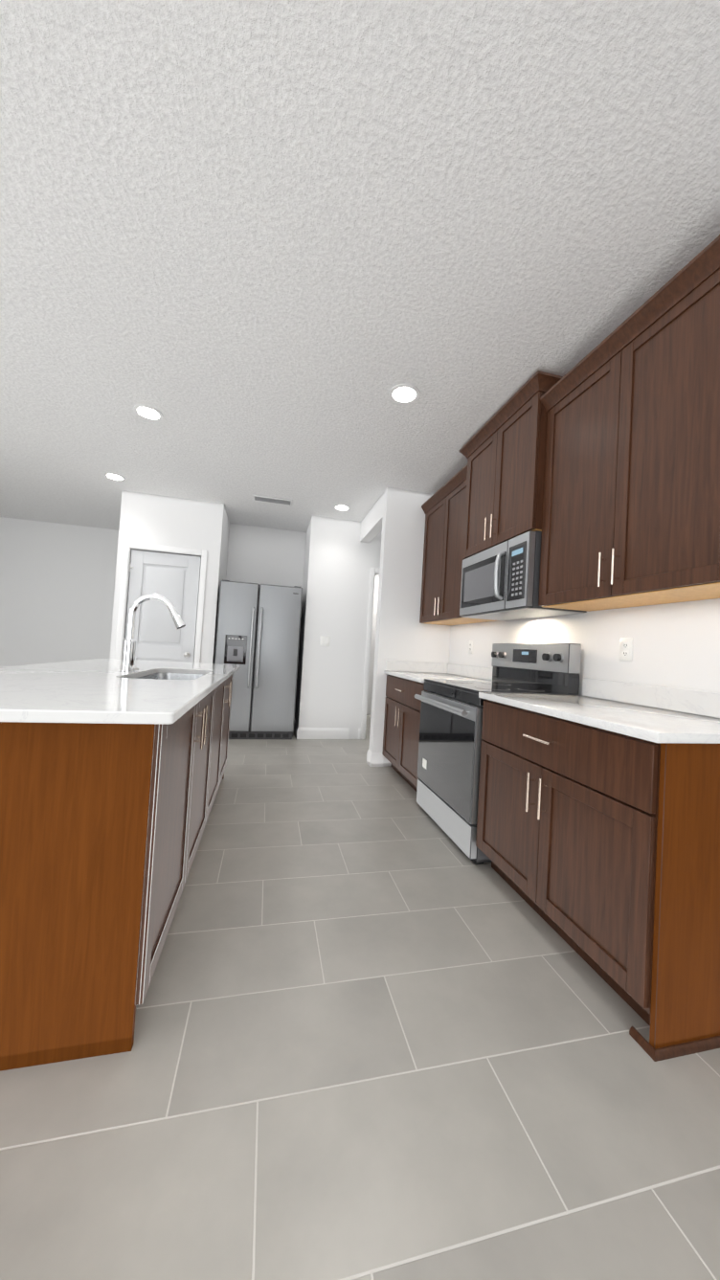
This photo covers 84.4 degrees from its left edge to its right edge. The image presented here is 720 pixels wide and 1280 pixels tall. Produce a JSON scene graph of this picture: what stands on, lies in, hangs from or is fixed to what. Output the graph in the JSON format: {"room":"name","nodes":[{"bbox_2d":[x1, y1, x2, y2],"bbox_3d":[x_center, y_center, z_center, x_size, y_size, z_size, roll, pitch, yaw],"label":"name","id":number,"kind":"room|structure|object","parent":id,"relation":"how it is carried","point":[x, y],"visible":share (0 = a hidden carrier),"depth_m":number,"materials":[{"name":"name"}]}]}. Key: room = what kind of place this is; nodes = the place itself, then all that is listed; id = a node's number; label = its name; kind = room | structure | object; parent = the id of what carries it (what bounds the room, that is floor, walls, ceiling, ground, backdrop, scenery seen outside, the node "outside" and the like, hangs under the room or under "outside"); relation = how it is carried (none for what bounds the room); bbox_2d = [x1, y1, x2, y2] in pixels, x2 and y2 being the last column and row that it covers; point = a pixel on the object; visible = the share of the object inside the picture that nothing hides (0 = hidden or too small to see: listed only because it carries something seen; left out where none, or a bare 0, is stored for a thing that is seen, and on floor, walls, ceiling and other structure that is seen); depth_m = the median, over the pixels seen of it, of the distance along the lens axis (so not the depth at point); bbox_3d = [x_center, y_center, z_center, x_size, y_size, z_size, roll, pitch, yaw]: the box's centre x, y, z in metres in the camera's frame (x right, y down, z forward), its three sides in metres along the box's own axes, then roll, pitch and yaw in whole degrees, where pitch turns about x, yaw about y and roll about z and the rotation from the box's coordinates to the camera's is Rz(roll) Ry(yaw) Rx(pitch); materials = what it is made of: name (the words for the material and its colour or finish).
{"room":"kitchen","nodes":[
{"label":"kitchen","id":0,"kind":"room"},
{"bbox_2d":[109,490,132,658],"bbox_3d":[-2.626,-0.280,4.342,0.100,2.670,0.115,4,-2,-13],"label":"wall","id":1,"kind":"structure","parent":0,"point":[124,516],"depth_m":4.30,"materials":[{"name":"white paint"}]},
{"bbox_2d":[0,516,379,714],"bbox_3d":[-2.431,-0.219,6.264,9.100,2.670,0.115,4,-2,-13],"label":"wall","id":2,"kind":"structure","parent":0,"point":[56,591],"depth_m":5.76,"materials":[{"name":"white paint"}]},
{"bbox_2d":[214,509,229,658],"bbox_3d":[-1.913,-0.210,5.444,0.115,2.670,1.715,4,-2,-13],"label":"wall","id":3,"kind":"structure","parent":0,"point":[224,551],"depth_m":4.88,"materials":[{"name":"white paint"}]},
{"bbox_2d":[128,492,381,739],"bbox_3d":[-0.842,-0.165,4.750,3.567,2.670,0.115,4,-2,-13],"label":"wall","id":4,"kind":"structure","parent":0,"point":[341,559],"depth_m":4.78,"materials":[{"name":"white paint"}]},
{"bbox_2d":[114,540,207,662],"bbox_3d":[-2.219,0.024,4.432,0.860,2.115,0.147,4,-2,-13],"label":"door frame","id":5,"kind":"structure","parent":4,"relation":"attached to","point":[128,548],"depth_m":4.35,"materials":[{"name":"white paint"}]},
{"bbox_2d":[123,549,201,662],"bbox_3d":[-2.213,0.056,4.376,0.720,2.030,0.105,4,-2,-13],"label":"pantry door","id":6,"kind":"structure","parent":4,"relation":"in","point":[173,579],"depth_m":4.41,"materials":[{"name":"grey paint"}]},
{"bbox_2d":[293,718,349,739],"bbox_3d":[-0.513,1.135,5.076,0.624,0.132,0.664,4,-2,-13],"label":"baseboard","id":7,"kind":"structure","parent":4,"relation":"attached to","point":[321,732],"depth_m":4.76,"materials":[{"name":"white paint"}]},
{"bbox_2d":[319,636,330,646],"bbox_3d":[-0.423,0.026,4.780,0.116,0.116,0.009,4,-2,-13],"label":"light switch","id":8,"kind":"object","parent":4,"relation":"attached to","point":[324,640],"visible":1,"depth_m":4.78,"materials":[{"name":"white plastic"}]},
{"bbox_2d":[359,567,379,739],"bbox_3d":[0.487,0.199,5.049,0.892,2.115,0.147,4,-2,-13],"label":"door frame","id":9,"kind":"structure","parent":4,"relation":"attached to","point":[374,572],"depth_m":4.89,"materials":[{"name":"white paint"}]},
{"bbox_2d":[225,522,306,587],"bbox_3d":[-1.329,-0.176,5.408,1.010,2.670,0.115,4,-2,-13],"label":"wall","id":10,"kind":"structure","parent":0,"point":[265,555],"depth_m":5.37,"materials":[{"name":"white paint"}]},
{"bbox_2d":[294,518,311,723],"bbox_3d":[-0.818,-0.139,5.693,0.115,2.670,1.715,4,-2,-13],"label":"wall","id":11,"kind":"structure","parent":0,"point":[302,623],"depth_m":5.12,"materials":[{"name":"white paint"}]},
{"bbox_2d":[0,714,719,1279],"bbox_3d":[-1.439,1.105,1.542,9.500,0.100,9.900,4,-2,-13],"label":"floor","id":12,"kind":"structure","parent":0,"point":[383,1026],"depth_m":0.98,"materials":[{"name":"tile"}]},
{"bbox_2d":[0,674,232,1071],"bbox_3d":[-1.251,0.637,2.017,0.997,0.880,2.338,4,-2,-13],"label":"kitchen island","id":13,"kind":"object","parent":12,"relation":"on","point":[101,827],"visible":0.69,"depth_m":1.03,"materials":[{"name":"brown wood"}]},
{"bbox_2d":[0,658,240,724],"bbox_3d":[-1.237,0.289,2.024,1.028,0.245,2.350,4,-2,-13],"label":"island countertop","id":14,"kind":"structure","parent":13,"relation":"on","point":[100,691],"depth_m":1.32,"materials":[{"name":"stone"}]},
{"bbox_2d":[120,593,185,671],"bbox_3d":[-1.117,-0.032,2.195,0.311,0.416,0.226,4,-2,-13],"label":"faucet","id":15,"kind":"object","parent":14,"relation":"on","point":[128,655],"visible":1,"depth_m":2.08,"materials":[{"name":"silver metal"}]},
{"bbox_2d":[214,579,302,739],"bbox_3d":[-1.249,0.254,4.871,0.919,1.792,0.866,4,-2,-13],"label":"refrigerator","id":16,"kind":"object","parent":12,"relation":"on","point":[258,634],"visible":0.96,"depth_m":4.52,"materials":[{"name":"grey metal"}]},
{"bbox_2d":[381,674,426,791],"bbox_3d":[0.623,0.782,3.382,0.667,0.880,0.938,4,-2,-13],"label":"base cabinet","id":17,"kind":"object","parent":12,"relation":"on","point":[401,729],"visible":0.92,"depth_m":3.26,"materials":[{"name":"brown wood"}]},
{"bbox_2d":[384,659,492,682],"bbox_3d":[0.659,0.278,3.394,0.655,0.130,0.942,4,-2,-13],"label":"countertop","id":18,"kind":"structure","parent":17,"relation":"on","point":[418,671],"depth_m":3.63,"materials":[{"name":"stone"}]},
{"bbox_2d":[414,643,581,864],"bbox_3d":[0.788,0.610,2.525,0.693,1.200,0.786,4,-2,-13],"label":"range","id":19,"kind":"object","parent":12,"relation":"on","point":[449,752],"visible":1,"depth_m":2.36,"materials":[{"name":"grey metal"}]},
{"bbox_2d":[475,699,719,1061],"bbox_3d":[1.018,0.761,1.657,0.667,0.880,0.981,4,-2,-13],"label":"base cabinet","id":20,"kind":"object","parent":12,"relation":"on","point":[599,848],"visible":0.92,"depth_m":1.24,"materials":[{"name":"brown wood"}]},
{"bbox_2d":[478,677,719,743],"bbox_3d":[1.053,0.257,1.674,0.655,0.130,0.984,4,-2,-13],"label":"countertop","id":21,"kind":"structure","parent":20,"relation":"on","point":[657,713],"depth_m":1.61,"materials":[{"name":"stone"}]},
{"bbox_2d":[0,0,719,532],"bbox_3d":[-1.277,-1.659,1.614,9.500,0.100,9.900,4,-2,-13],"label":"ceiling","id":22,"kind":"structure","parent":0,"point":[266,247],"depth_m":1.47,"materials":[{"name":"white paint"}]},
{"bbox_2d":[103,471,125,481],"bbox_3d":[-2.439,-1.613,3.948,0.186,0.007,0.186,4,-2,-13],"label":"recessed light","id":23,"kind":"object","parent":22,"relation":"in","point":[114,477],"visible":1,"depth_m":3.94,"materials":[{"name":"white paint"}]},
{"bbox_2d":[133,404,162,421],"bbox_3d":[-1.485,-1.587,2.786,0.186,0.007,0.186,4,-2,-13],"label":"recessed light","id":24,"kind":"object","parent":22,"relation":"in","point":[146,412],"visible":1,"depth_m":2.78,"materials":[{"name":"white paint"}]},
{"bbox_2d":[252,494,292,506],"bbox_3d":[-0.950,-1.513,4.329,0.420,0.014,0.170,4,-2,-13],"label":"ceiling vent","id":25,"kind":"object","parent":22,"relation":"in","point":[271,500],"visible":0.98,"depth_m":4.31,"materials":[{"name":"white metal"}]},
{"bbox_2d":[333,504,350,511],"bbox_3d":[-0.202,-1.469,4.438,0.186,0.007,0.186,4,-2,-13],"label":"recessed light","id":26,"kind":"object","parent":22,"relation":"in","point":[343,507],"visible":1,"depth_m":4.43,"materials":[{"name":"white paint"}]},
{"bbox_2d":[388,383,419,404],"bbox_3d":[0.270,-1.494,2.422,0.186,0.007,0.186,4,-2,-13],"label":"recessed light","id":27,"kind":"object","parent":22,"relation":"in","point":[404,393],"visible":1,"depth_m":2.41,"materials":[{"name":"white paint"}]},
{"bbox_2d":[359,487,399,762],"bbox_3d":[0.117,-0.119,4.335,0.115,2.670,1.120,4,-2,-13],"label":"wall","id":28,"kind":"structure","parent":0,"point":[386,580],"depth_m":3.80,"materials":[{"name":"white paint"}]},
{"bbox_2d":[366,749,383,766],"bbox_3d":[0.148,1.141,3.813,0.129,0.132,0.148,4,-2,-13],"label":"baseboard","id":29,"kind":"structure","parent":28,"relation":"attached to","point":[374,759],"depth_m":3.75,"materials":[{"name":"white paint"}]},
{"bbox_2d":[382,489,450,766],"bbox_3d":[1.429,-0.048,4.119,2.350,2.670,0.115,4,-2,-13],"label":"wall","id":30,"kind":"structure","parent":0,"point":[413,639],"depth_m":3.85,"materials":[{"name":"white paint"}]},
{"bbox_2d":[419,464,496,625],"bbox_3d":[0.848,-0.725,3.477,0.376,1.150,0.983,4,-2,-13],"label":"upper cabinet","id":31,"kind":"object","parent":30,"relation":"attached to","point":[443,507],"visible":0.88,"depth_m":3.39,"materials":[{"name":"brown wood"}]},
{"bbox_2d":[449,598,719,696],"bbox_3d":[1.252,-0.097,2.643,0.115,2.670,2.685,4,-2,-13],"label":"wall","id":32,"kind":"structure","parent":0,"point":[676,644],"depth_m":1.95,"materials":[{"name":"white paint"}]},
{"bbox_2d":[468,640,472,653],"bbox_3d":[0.979,0.070,3.514,0.009,0.116,0.070,4,-2,-13],"label":"outlet","id":33,"kind":"object","parent":32,"relation":"attached to","point":[470,647],"visible":1,"depth_m":3.50,"materials":[{"name":"white plastic"}]},
{"bbox_2d":[459,370,562,559],"bbox_3d":[1.038,-1.003,2.602,0.431,0.838,0.900,4,-2,-13],"label":"upper cabinet","id":34,"kind":"object","parent":32,"relation":"attached to","point":[503,450],"visible":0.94,"depth_m":2.42,"materials":[{"name":"brown wood"}]},
{"bbox_2d":[459,530,586,621],"bbox_3d":[0.991,-0.369,2.584,0.447,0.429,0.782,4,-2,-13],"label":"microwave","id":35,"kind":"object","parent":34,"relation":"attached to","point":[500,581],"visible":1,"depth_m":2.38,"materials":[{"name":"grey metal"}]},
{"bbox_2d":[619,637,632,661],"bbox_3d":[1.329,0.051,1.984,0.009,0.116,0.070,4,-2,-13],"label":"outlet","id":36,"kind":"object","parent":32,"relation":"attached to","point":[626,649],"visible":1,"depth_m":1.98,"materials":[{"name":"white plastic"}]},
{"bbox_2d":[538,234,719,611],"bbox_3d":[1.250,-0.747,1.721,0.376,1.150,0.995,4,-2,-13],"label":"upper cabinet","id":37,"kind":"object","parent":32,"relation":"attached to","point":[631,500],"visible":1,"depth_m":1.60,"materials":[{"name":"brown wood"}]}
]}

